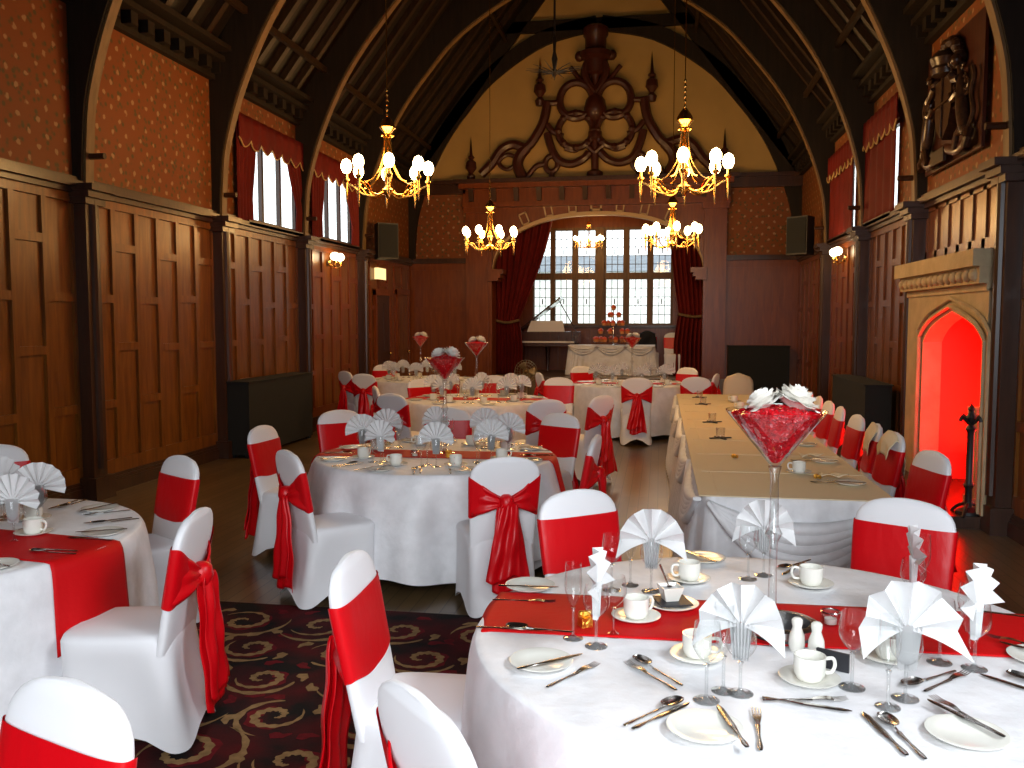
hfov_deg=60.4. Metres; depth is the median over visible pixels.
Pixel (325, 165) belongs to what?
valance
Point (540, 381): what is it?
banquet chair
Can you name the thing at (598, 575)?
napkin
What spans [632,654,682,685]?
spoon
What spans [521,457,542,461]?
plate
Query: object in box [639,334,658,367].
banquet chair
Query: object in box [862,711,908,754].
table knife
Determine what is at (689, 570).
coffee cup
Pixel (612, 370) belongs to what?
napkin
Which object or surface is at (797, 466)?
coffee cup
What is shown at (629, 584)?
champagne flute
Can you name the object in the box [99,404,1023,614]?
floor
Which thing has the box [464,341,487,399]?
vase
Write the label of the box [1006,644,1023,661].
plate
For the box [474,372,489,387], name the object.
napkin
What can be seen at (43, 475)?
napkin
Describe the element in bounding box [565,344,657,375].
table
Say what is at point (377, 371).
banquet chair
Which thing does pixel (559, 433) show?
banquet chair
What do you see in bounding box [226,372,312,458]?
radiator cover
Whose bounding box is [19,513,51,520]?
saucer
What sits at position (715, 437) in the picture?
candle stand
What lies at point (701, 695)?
wine glass
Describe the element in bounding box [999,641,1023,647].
table knife
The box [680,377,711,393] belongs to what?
banquet chair
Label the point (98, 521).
spoon
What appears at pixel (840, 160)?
valance
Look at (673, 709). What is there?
table knife
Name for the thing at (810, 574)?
coffee cup
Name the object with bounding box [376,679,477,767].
banquet chair
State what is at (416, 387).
banquet chair
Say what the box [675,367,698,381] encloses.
banquet chair
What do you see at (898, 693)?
wine glass
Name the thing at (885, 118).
valance
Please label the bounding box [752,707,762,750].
fork
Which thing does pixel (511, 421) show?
napkin
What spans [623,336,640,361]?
vase
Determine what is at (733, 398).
coffee cup
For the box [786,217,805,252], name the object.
grille
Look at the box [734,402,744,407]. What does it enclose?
coffee cup
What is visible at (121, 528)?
table knife
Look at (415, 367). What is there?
napkin
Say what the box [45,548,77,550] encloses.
table knife
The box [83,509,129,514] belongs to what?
fork
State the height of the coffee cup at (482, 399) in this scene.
0.066 m
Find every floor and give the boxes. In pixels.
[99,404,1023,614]
[463,370,724,395]
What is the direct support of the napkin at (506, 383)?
in the wine glass
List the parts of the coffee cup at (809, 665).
cup handle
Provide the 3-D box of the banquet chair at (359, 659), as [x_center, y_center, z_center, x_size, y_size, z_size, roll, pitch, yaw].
[-0.332,1.030,2.912,0.601,0.928,0.434,1,4,8]
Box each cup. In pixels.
[22,516,46,533]
[23,505,42,517]
[357,447,370,457]
[370,439,376,448]
[386,454,401,464]
[411,435,422,443]
[430,393,437,398]
[444,396,452,401]
[449,454,461,464]
[466,435,476,443]
[480,397,486,401]
[496,448,511,457]
[500,440,514,449]
[510,395,519,400]
[518,392,526,397]
[623,593,653,619]
[664,379,671,383]
[670,558,700,580]
[682,628,722,659]
[728,396,737,400]
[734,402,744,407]
[787,461,805,472]
[790,563,823,585]
[794,649,836,682]
[875,635,896,660]
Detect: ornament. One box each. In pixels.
[465,23,728,178]
[813,474,821,478]
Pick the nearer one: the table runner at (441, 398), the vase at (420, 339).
the table runner at (441, 398)
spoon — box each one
[29,548,76,553]
[58,499,87,506]
[91,518,138,523]
[506,622,573,632]
[523,454,552,455]
[623,695,683,725]
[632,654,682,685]
[643,579,687,592]
[659,564,671,587]
[778,559,810,568]
[877,711,926,758]
[900,670,955,685]
[1006,670,1023,679]
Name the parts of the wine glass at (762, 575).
stem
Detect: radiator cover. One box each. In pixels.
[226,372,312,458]
[727,345,790,404]
[831,374,893,446]
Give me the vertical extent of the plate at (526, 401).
0.017 m
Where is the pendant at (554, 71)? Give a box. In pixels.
[526,0,581,79]
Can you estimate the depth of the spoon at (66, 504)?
4.58 m
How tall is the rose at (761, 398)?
0.085 m
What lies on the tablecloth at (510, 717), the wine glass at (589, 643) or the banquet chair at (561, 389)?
the wine glass at (589, 643)
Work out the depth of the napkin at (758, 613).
2.27 m
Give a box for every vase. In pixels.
[411,335,429,378]
[424,355,464,452]
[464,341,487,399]
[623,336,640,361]
[726,404,828,605]
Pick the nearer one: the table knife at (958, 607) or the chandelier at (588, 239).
the table knife at (958, 607)
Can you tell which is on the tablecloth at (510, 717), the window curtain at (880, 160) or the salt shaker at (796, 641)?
the salt shaker at (796, 641)
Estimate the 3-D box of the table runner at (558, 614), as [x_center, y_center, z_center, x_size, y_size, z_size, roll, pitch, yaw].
[0.814,0.787,2.818,1.825,0.049,0.412,1,4,8]
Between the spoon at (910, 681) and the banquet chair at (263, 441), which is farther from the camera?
the banquet chair at (263, 441)
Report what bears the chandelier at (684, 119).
hanging from the ceiling
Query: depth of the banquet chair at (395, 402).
9.33 m
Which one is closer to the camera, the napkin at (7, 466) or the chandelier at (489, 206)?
the napkin at (7, 466)
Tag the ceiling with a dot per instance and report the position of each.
(302, 34)
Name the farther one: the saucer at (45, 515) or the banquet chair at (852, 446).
the banquet chair at (852, 446)
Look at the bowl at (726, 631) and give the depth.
2.27 m
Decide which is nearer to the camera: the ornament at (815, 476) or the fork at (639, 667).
the fork at (639, 667)
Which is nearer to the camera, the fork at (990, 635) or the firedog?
the fork at (990, 635)
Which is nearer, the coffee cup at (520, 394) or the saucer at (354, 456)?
the saucer at (354, 456)
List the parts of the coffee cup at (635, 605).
cup handle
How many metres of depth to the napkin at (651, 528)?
3.13 m
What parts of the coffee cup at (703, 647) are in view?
cup handle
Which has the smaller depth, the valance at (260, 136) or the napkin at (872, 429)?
the napkin at (872, 429)
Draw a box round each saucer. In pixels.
[13,527,52,535]
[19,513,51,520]
[352,454,374,458]
[384,461,407,465]
[410,442,429,445]
[444,462,467,466]
[461,442,480,445]
[611,607,660,622]
[667,571,710,583]
[669,643,725,663]
[778,664,840,688]
[786,469,811,473]
[788,576,833,588]
[860,647,919,664]
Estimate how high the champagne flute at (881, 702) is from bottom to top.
0.235 m
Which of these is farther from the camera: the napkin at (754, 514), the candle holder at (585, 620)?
the napkin at (754, 514)
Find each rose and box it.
[431,348,445,356]
[443,346,459,357]
[468,337,476,341]
[476,335,485,342]
[744,387,783,411]
[772,384,819,412]
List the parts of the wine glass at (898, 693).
stem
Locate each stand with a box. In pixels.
[599,310,626,344]
[703,413,721,422]
[709,427,731,439]
[751,610,815,643]
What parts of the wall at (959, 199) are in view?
cornice, dado rail, baseboard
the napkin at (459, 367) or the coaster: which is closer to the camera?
the coaster
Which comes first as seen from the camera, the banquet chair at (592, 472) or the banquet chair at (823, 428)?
the banquet chair at (592, 472)
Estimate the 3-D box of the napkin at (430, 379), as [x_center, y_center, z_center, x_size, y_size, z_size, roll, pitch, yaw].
[-0.968,-0.008,10.822,0.240,0.215,0.043,-1,4,-8]
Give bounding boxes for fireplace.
[894,248,993,528]
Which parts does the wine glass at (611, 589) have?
stem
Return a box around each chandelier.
[341,0,433,208]
[462,0,516,255]
[573,221,603,251]
[635,0,733,206]
[642,0,701,253]
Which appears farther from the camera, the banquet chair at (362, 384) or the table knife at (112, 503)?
the banquet chair at (362, 384)
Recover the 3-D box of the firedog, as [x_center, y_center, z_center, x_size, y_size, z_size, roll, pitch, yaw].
[3.844,0.625,7.329,0.284,0.951,0.309,1,4,9]
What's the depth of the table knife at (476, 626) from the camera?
2.76 m
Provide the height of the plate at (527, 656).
0.017 m
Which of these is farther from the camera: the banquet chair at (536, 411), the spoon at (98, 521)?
the banquet chair at (536, 411)
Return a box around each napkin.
[0,456,19,475]
[0,474,39,522]
[14,462,65,507]
[345,414,374,443]
[364,420,394,451]
[373,409,401,428]
[382,361,391,373]
[387,362,399,374]
[398,360,409,371]
[408,362,422,375]
[418,422,453,453]
[421,359,432,371]
[422,406,448,425]
[424,375,438,391]
[432,377,449,394]
[447,373,459,389]
[453,364,461,373]
[462,378,482,395]
[470,408,498,427]
[473,419,508,449]
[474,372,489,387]
[496,377,516,394]
[496,413,524,441]
[504,373,516,389]
[514,375,530,391]
[586,547,614,619]
[588,364,603,377]
[597,363,606,376]
[605,365,619,379]
[616,362,628,375]
[616,509,686,568]
[633,366,649,377]
[643,363,656,375]
[657,365,671,378]
[663,364,674,377]
[691,583,784,661]
[732,500,795,552]
[798,452,822,456]
[819,472,848,477]
[859,581,973,670]
[863,422,877,452]
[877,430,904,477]
[906,525,926,582]
[960,563,1003,640]
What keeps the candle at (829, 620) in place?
on the tealight holder at (829, 620)
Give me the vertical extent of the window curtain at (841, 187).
1.240 m
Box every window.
[247,149,303,235]
[319,180,359,249]
[532,226,675,327]
[827,162,854,243]
[862,119,899,225]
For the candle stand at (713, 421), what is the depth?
8.34 m
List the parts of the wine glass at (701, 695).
stem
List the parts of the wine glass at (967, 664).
stem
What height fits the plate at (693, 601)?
0.017 m
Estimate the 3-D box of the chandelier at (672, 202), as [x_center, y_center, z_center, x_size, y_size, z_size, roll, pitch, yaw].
[2.609,-5.189,14.129,0.907,6.120,0.907,-2,4,-22]
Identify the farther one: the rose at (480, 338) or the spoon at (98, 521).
the rose at (480, 338)
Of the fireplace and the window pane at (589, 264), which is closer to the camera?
the fireplace
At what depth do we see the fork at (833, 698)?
2.24 m
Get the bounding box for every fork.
[67,536,111,540]
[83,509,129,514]
[493,599,555,602]
[546,661,599,686]
[623,660,676,689]
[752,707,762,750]
[763,696,848,700]
[924,669,971,691]
[928,694,998,732]
[986,633,1023,643]
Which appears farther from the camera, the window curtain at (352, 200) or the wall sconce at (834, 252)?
the window curtain at (352, 200)
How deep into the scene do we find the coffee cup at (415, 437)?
6.81 m
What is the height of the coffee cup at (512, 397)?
0.066 m
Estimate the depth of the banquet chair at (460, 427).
7.82 m
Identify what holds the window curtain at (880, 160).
hanging from the window at (898, 121)
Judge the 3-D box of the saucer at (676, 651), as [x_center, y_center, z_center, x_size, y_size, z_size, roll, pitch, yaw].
[0.531,0.779,2.526,0.160,0.018,0.160,1,4,9]
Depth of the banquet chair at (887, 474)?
6.04 m
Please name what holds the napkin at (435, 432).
in the wine glass
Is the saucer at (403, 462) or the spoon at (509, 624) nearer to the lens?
the spoon at (509, 624)
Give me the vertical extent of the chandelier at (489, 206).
6.100 m
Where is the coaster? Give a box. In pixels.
[653,594,692,606]
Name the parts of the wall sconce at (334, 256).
lamp shade, lamp shade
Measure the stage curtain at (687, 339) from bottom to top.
3.450 m
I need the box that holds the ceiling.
[160,0,878,161]
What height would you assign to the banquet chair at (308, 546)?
0.928 m
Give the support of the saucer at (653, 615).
on the table runner at (558, 614)
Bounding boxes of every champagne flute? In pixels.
[563,564,581,636]
[622,545,638,587]
[711,602,734,690]
[874,621,901,710]
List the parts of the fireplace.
arch moulding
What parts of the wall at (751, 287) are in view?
arch moulding, voussoir frame, dado rail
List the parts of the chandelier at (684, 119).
bulb, bulb, bulb, arm, arm, arm, stay rod, stay rod, stay rod, bulb, chain, stay rod, stay rod, arm, arm, arm, bulb, bulb, bulb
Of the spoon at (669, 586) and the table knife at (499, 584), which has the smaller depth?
the spoon at (669, 586)
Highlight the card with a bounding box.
[816,647,849,673]
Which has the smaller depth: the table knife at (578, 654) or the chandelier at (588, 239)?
the table knife at (578, 654)
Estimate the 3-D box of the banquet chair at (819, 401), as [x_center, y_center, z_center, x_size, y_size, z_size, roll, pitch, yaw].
[2.960,0.585,9.107,0.616,0.928,0.434,1,4,11]
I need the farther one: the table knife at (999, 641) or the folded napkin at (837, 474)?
the folded napkin at (837, 474)
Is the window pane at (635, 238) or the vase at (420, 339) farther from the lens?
the window pane at (635, 238)
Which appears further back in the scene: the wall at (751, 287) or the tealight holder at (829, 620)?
the wall at (751, 287)
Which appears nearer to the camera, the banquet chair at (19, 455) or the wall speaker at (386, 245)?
the banquet chair at (19, 455)
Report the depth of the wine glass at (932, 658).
2.51 m
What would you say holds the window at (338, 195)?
in the wall at (152, 121)
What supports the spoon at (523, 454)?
on the table runner at (553, 459)
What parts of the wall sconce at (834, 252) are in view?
lamp shade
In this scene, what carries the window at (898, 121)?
in the wall at (959, 199)
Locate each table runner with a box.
[0,529,128,657]
[310,448,564,491]
[406,397,545,400]
[481,592,1023,657]
[573,382,676,384]
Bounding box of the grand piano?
[521,297,580,370]
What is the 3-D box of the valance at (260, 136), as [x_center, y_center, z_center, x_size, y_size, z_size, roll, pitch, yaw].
[-3.281,-3.323,12.261,0.034,0.411,2.244,1,4,9]
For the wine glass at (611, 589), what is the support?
on the tablecloth at (510, 717)
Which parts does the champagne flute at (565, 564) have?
stem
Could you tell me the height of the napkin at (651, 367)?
0.215 m
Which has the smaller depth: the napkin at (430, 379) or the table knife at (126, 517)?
the table knife at (126, 517)
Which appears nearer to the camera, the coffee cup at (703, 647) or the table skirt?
the coffee cup at (703, 647)
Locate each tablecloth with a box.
[0,498,158,728]
[307,439,560,585]
[376,376,478,398]
[406,393,547,441]
[461,557,1023,767]
[573,380,680,437]
[676,394,891,501]
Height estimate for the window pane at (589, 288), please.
1.060 m
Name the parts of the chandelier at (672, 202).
bulb, bulb, bulb, stay rod, chain, bulb, arm, bulb, bulb, bulb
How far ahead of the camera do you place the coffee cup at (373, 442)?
6.54 m
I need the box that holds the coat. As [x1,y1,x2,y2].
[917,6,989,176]
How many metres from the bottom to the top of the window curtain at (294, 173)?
1.272 m
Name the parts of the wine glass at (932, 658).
stem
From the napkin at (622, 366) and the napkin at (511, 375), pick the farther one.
the napkin at (622, 366)
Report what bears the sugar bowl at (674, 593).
on the coaster
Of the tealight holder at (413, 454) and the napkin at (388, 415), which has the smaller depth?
the tealight holder at (413, 454)
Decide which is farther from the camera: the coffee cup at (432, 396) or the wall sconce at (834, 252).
the wall sconce at (834, 252)
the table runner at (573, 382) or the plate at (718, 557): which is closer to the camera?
the plate at (718, 557)
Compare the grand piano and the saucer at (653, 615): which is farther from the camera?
the grand piano
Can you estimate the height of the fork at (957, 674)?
0.007 m
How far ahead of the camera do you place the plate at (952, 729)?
2.05 m
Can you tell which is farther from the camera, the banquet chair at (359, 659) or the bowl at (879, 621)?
the banquet chair at (359, 659)
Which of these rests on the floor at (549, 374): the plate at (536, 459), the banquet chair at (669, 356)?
the banquet chair at (669, 356)
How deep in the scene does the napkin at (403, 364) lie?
14.87 m
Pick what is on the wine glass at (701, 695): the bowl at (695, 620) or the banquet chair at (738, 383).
the bowl at (695, 620)
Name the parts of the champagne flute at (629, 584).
stem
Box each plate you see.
[0,557,19,569]
[81,503,118,511]
[81,526,124,536]
[322,456,346,461]
[339,445,361,448]
[367,466,394,471]
[400,438,413,442]
[409,398,421,400]
[453,466,474,471]
[505,577,554,592]
[509,647,572,672]
[519,446,542,450]
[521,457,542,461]
[523,400,534,402]
[649,594,698,611]
[666,708,743,743]
[686,550,725,563]
[796,442,816,446]
[812,458,838,463]
[834,479,866,485]
[924,714,1010,750]
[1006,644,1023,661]
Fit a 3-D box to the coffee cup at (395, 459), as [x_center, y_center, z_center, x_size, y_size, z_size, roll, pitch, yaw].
[-0.781,0.502,5.884,0.084,0.066,0.104,-3,5,-33]
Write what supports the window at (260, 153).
in the wall at (152, 121)
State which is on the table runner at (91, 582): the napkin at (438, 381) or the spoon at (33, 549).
the spoon at (33, 549)
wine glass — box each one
[583,584,609,646]
[601,579,626,632]
[602,534,621,592]
[640,544,662,593]
[692,620,721,702]
[725,631,756,694]
[739,525,758,581]
[753,531,774,577]
[838,610,865,688]
[890,634,923,701]
[926,599,955,664]
[957,581,984,650]
[960,601,991,669]
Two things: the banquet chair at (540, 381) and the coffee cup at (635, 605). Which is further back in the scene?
the banquet chair at (540, 381)
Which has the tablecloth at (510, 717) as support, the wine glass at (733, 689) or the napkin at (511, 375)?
the wine glass at (733, 689)
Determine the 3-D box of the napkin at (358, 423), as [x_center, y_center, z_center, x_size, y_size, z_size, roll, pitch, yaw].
[-1.070,0.322,6.283,0.240,0.215,0.043,-1,4,-8]
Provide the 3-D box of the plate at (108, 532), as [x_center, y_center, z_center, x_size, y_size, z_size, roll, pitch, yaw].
[-1.854,0.673,3.991,0.180,0.017,0.180,1,4,9]
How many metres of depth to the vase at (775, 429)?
2.57 m
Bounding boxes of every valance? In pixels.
[238,112,303,170]
[314,152,360,193]
[826,140,852,182]
[862,92,897,152]
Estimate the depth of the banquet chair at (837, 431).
7.83 m
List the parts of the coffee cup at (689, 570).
cup handle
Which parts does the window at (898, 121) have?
sill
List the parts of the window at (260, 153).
sill, frame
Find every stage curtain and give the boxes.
[496,221,551,374]
[670,231,701,376]
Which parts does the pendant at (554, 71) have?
rod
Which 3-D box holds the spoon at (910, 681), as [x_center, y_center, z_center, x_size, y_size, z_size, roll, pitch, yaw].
[1.127,0.791,2.374,0.215,0.012,0.042,-2,5,-29]
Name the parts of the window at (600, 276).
sill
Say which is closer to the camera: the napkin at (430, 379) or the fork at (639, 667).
the fork at (639, 667)
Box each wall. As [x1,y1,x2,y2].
[0,0,420,499]
[408,0,802,385]
[520,216,677,369]
[788,0,1023,546]
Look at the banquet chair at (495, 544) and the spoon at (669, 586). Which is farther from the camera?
the banquet chair at (495, 544)
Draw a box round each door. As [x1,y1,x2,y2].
[373,289,392,366]
[395,289,410,375]
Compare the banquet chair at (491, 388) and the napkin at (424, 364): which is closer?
the banquet chair at (491, 388)
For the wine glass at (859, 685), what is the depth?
2.33 m
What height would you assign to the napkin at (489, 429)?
0.215 m
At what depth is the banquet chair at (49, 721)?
1.85 m
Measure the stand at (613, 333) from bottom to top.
0.800 m
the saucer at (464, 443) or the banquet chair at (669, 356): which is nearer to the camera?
the saucer at (464, 443)
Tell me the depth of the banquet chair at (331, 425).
7.58 m
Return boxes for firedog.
[950,403,982,517]
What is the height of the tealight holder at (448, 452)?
0.053 m
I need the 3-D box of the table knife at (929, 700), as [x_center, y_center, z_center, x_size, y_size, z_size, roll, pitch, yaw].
[1.085,0.799,2.113,0.018,0.004,0.215,-2,4,-22]
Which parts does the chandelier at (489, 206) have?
bulb, bulb, chain, bulb, bulb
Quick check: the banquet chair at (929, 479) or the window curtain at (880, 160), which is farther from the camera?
the window curtain at (880, 160)
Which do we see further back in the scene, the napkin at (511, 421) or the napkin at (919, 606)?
the napkin at (511, 421)
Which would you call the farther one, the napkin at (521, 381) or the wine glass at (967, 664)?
the napkin at (521, 381)
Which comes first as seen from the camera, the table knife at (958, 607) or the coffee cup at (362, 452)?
the table knife at (958, 607)
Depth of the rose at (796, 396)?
2.58 m
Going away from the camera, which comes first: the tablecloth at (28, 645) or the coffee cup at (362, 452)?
the tablecloth at (28, 645)
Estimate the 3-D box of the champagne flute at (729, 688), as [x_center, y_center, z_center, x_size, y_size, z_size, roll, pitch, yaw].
[0.553,0.687,2.295,0.062,0.235,0.062,1,4,9]
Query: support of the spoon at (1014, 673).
on the tablecloth at (510, 717)
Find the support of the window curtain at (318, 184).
hanging from the window at (338, 195)
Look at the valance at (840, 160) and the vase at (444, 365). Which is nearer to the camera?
the vase at (444, 365)
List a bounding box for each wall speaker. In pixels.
[374,222,398,259]
[786,215,814,255]
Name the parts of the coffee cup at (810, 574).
cup handle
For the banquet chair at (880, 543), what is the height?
0.928 m
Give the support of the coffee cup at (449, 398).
on the saucer
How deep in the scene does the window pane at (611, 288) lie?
21.37 m
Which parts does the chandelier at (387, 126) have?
bulb, bulb, bulb, arm, arm, arm, stay rod, stay rod, stay rod, chain, bulb, stay rod, stay rod, arm, arm, arm, bulb, bulb, bulb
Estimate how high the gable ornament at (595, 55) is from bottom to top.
3.155 m
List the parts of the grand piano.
lid, leg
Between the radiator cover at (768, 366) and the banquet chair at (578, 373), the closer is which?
the banquet chair at (578, 373)
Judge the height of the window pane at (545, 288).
1.060 m
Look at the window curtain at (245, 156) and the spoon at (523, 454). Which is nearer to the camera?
the spoon at (523, 454)
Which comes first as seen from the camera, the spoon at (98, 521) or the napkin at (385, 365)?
the spoon at (98, 521)
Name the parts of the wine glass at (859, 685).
stem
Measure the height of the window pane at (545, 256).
1.030 m
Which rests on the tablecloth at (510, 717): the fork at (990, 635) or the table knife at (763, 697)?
the table knife at (763, 697)
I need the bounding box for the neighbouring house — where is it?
[535,255,670,322]
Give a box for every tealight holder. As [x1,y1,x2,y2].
[410,450,418,455]
[445,450,451,456]
[820,608,840,624]
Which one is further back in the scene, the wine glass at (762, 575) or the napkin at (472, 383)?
the napkin at (472, 383)
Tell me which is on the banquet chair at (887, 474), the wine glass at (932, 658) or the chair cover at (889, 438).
the chair cover at (889, 438)
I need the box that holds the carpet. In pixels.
[134,601,481,767]
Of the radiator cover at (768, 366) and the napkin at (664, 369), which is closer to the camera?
the napkin at (664, 369)
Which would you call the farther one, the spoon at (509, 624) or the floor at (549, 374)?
the floor at (549, 374)
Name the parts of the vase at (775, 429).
stem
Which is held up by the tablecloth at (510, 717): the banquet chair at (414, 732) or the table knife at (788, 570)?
the table knife at (788, 570)
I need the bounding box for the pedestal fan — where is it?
[515,360,536,394]
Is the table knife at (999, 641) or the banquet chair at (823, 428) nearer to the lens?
the table knife at (999, 641)
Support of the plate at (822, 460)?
on the tablecloth at (716, 473)
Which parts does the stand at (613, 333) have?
stem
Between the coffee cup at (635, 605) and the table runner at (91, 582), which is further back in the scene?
the table runner at (91, 582)
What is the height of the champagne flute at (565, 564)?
0.235 m
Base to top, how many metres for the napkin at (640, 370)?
0.215 m
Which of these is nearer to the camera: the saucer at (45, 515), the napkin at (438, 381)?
the saucer at (45, 515)
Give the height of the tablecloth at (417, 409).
0.731 m
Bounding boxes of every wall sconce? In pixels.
[328,252,343,268]
[829,247,845,264]
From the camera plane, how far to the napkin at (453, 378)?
11.20 m
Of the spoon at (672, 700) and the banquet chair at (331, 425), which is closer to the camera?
the spoon at (672, 700)
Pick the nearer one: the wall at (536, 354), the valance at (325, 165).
the valance at (325, 165)
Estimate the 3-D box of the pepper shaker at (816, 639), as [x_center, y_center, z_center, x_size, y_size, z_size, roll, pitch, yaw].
[0.882,0.737,2.549,0.048,0.099,0.048,1,4,9]
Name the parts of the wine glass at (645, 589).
stem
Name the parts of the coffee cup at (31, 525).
cup handle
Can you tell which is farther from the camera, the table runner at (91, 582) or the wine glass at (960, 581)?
the table runner at (91, 582)
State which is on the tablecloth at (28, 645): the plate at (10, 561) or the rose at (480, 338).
the plate at (10, 561)
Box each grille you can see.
[379,224,397,257]
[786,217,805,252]
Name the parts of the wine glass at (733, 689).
stem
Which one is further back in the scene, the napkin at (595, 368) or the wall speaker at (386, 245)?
the wall speaker at (386, 245)
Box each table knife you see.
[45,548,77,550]
[77,528,126,531]
[80,503,116,510]
[85,517,131,522]
[476,626,541,629]
[499,584,556,587]
[517,653,582,668]
[631,702,689,728]
[686,550,716,561]
[716,704,748,746]
[762,696,851,710]
[782,562,804,574]
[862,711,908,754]
[927,699,1005,736]
[958,607,1023,616]
[981,674,1023,688]
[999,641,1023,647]
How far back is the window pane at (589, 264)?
21.42 m
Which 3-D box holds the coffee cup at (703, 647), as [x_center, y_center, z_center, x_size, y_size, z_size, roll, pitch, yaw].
[0.537,0.748,2.516,0.084,0.066,0.104,-3,5,-38]
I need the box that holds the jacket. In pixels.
[638,331,656,347]
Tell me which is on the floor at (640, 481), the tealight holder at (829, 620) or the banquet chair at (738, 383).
the banquet chair at (738, 383)
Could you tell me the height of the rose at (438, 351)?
0.085 m
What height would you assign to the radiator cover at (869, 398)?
0.960 m
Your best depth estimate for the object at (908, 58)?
10.54 m
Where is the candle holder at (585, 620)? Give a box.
[578,609,592,627]
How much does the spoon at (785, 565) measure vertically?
0.012 m
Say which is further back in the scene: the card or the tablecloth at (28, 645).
the tablecloth at (28, 645)
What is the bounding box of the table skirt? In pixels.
[666,395,865,567]
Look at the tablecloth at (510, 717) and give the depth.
2.29 m
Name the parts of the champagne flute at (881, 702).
stem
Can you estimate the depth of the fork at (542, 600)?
3.03 m
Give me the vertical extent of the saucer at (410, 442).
0.018 m
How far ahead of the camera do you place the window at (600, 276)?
21.30 m
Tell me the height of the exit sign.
0.250 m
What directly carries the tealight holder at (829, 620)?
on the table runner at (558, 614)
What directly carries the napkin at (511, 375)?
in the wine glass
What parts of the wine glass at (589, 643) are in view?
stem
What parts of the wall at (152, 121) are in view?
baseboard, dado rail, cornice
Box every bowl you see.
[583,584,609,615]
[657,582,683,601]
[692,620,721,663]
[725,631,756,661]
[726,406,828,467]
[878,621,901,669]
[890,634,923,665]
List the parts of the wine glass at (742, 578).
stem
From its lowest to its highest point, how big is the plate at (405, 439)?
0.017 m
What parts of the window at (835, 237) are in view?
sill, frame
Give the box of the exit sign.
[374,267,386,280]
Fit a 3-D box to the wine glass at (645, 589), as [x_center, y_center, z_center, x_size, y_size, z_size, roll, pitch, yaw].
[0.498,0.650,3.147,0.080,0.185,0.080,1,4,9]
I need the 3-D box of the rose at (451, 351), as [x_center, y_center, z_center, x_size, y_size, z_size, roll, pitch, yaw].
[-0.442,-0.227,6.373,0.149,0.095,0.147,3,5,38]
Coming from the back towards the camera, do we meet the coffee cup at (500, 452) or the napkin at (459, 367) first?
the napkin at (459, 367)
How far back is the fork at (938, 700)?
2.16 m
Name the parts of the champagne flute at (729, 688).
stem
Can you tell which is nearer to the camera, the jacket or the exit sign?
the exit sign
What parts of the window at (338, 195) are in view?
frame, sill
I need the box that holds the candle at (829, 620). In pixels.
[824,616,836,624]
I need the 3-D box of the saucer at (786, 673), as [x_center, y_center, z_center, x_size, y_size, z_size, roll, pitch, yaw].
[0.798,0.791,2.363,0.160,0.018,0.160,1,4,9]
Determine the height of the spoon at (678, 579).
0.012 m
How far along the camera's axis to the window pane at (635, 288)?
21.30 m
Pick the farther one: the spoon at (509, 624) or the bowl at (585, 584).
the spoon at (509, 624)
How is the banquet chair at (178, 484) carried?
on the carpet
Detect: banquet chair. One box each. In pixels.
[0,444,29,468]
[0,676,137,767]
[60,507,229,753]
[148,455,199,622]
[244,425,281,555]
[272,450,373,609]
[316,410,358,452]
[319,550,465,767]
[337,371,355,411]
[352,374,377,414]
[367,386,379,442]
[372,364,396,377]
[376,393,419,440]
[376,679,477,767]
[407,379,434,396]
[424,407,471,438]
[435,374,459,393]
[455,457,540,617]
[479,375,503,392]
[514,399,565,445]
[534,372,573,406]
[534,434,606,569]
[537,489,621,576]
[538,413,580,490]
[543,377,573,415]
[570,366,592,381]
[574,395,616,480]
[619,377,652,444]
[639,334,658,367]
[664,333,679,369]
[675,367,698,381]
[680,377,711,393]
[711,374,720,393]
[723,373,753,394]
[808,396,822,437]
[815,401,834,446]
[827,406,844,454]
[840,414,864,470]
[850,497,957,590]
[859,423,882,479]
[871,432,905,497]
[904,450,956,571]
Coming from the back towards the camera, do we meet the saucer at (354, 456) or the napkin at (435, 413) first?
the napkin at (435, 413)
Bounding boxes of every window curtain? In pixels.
[236,121,255,220]
[287,161,303,232]
[311,172,324,237]
[347,186,358,245]
[829,158,853,238]
[863,122,896,222]
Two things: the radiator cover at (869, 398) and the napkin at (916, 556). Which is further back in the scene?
the radiator cover at (869, 398)
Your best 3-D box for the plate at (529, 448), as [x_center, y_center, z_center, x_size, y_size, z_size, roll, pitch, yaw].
[0.141,0.483,6.608,0.180,0.017,0.180,1,4,9]
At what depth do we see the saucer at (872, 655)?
2.49 m
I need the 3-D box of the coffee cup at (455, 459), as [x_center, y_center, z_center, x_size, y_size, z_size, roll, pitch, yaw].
[-0.370,0.506,5.842,0.084,0.066,0.104,-2,4,-21]
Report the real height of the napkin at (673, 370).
0.215 m
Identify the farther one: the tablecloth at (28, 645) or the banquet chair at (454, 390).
the banquet chair at (454, 390)
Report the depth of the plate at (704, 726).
2.08 m
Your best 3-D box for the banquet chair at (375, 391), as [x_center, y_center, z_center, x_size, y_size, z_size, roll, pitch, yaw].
[-1.425,0.482,10.524,0.604,0.928,0.434,-1,4,-17]
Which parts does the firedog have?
post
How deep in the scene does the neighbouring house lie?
43.77 m
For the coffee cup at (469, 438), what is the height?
0.066 m

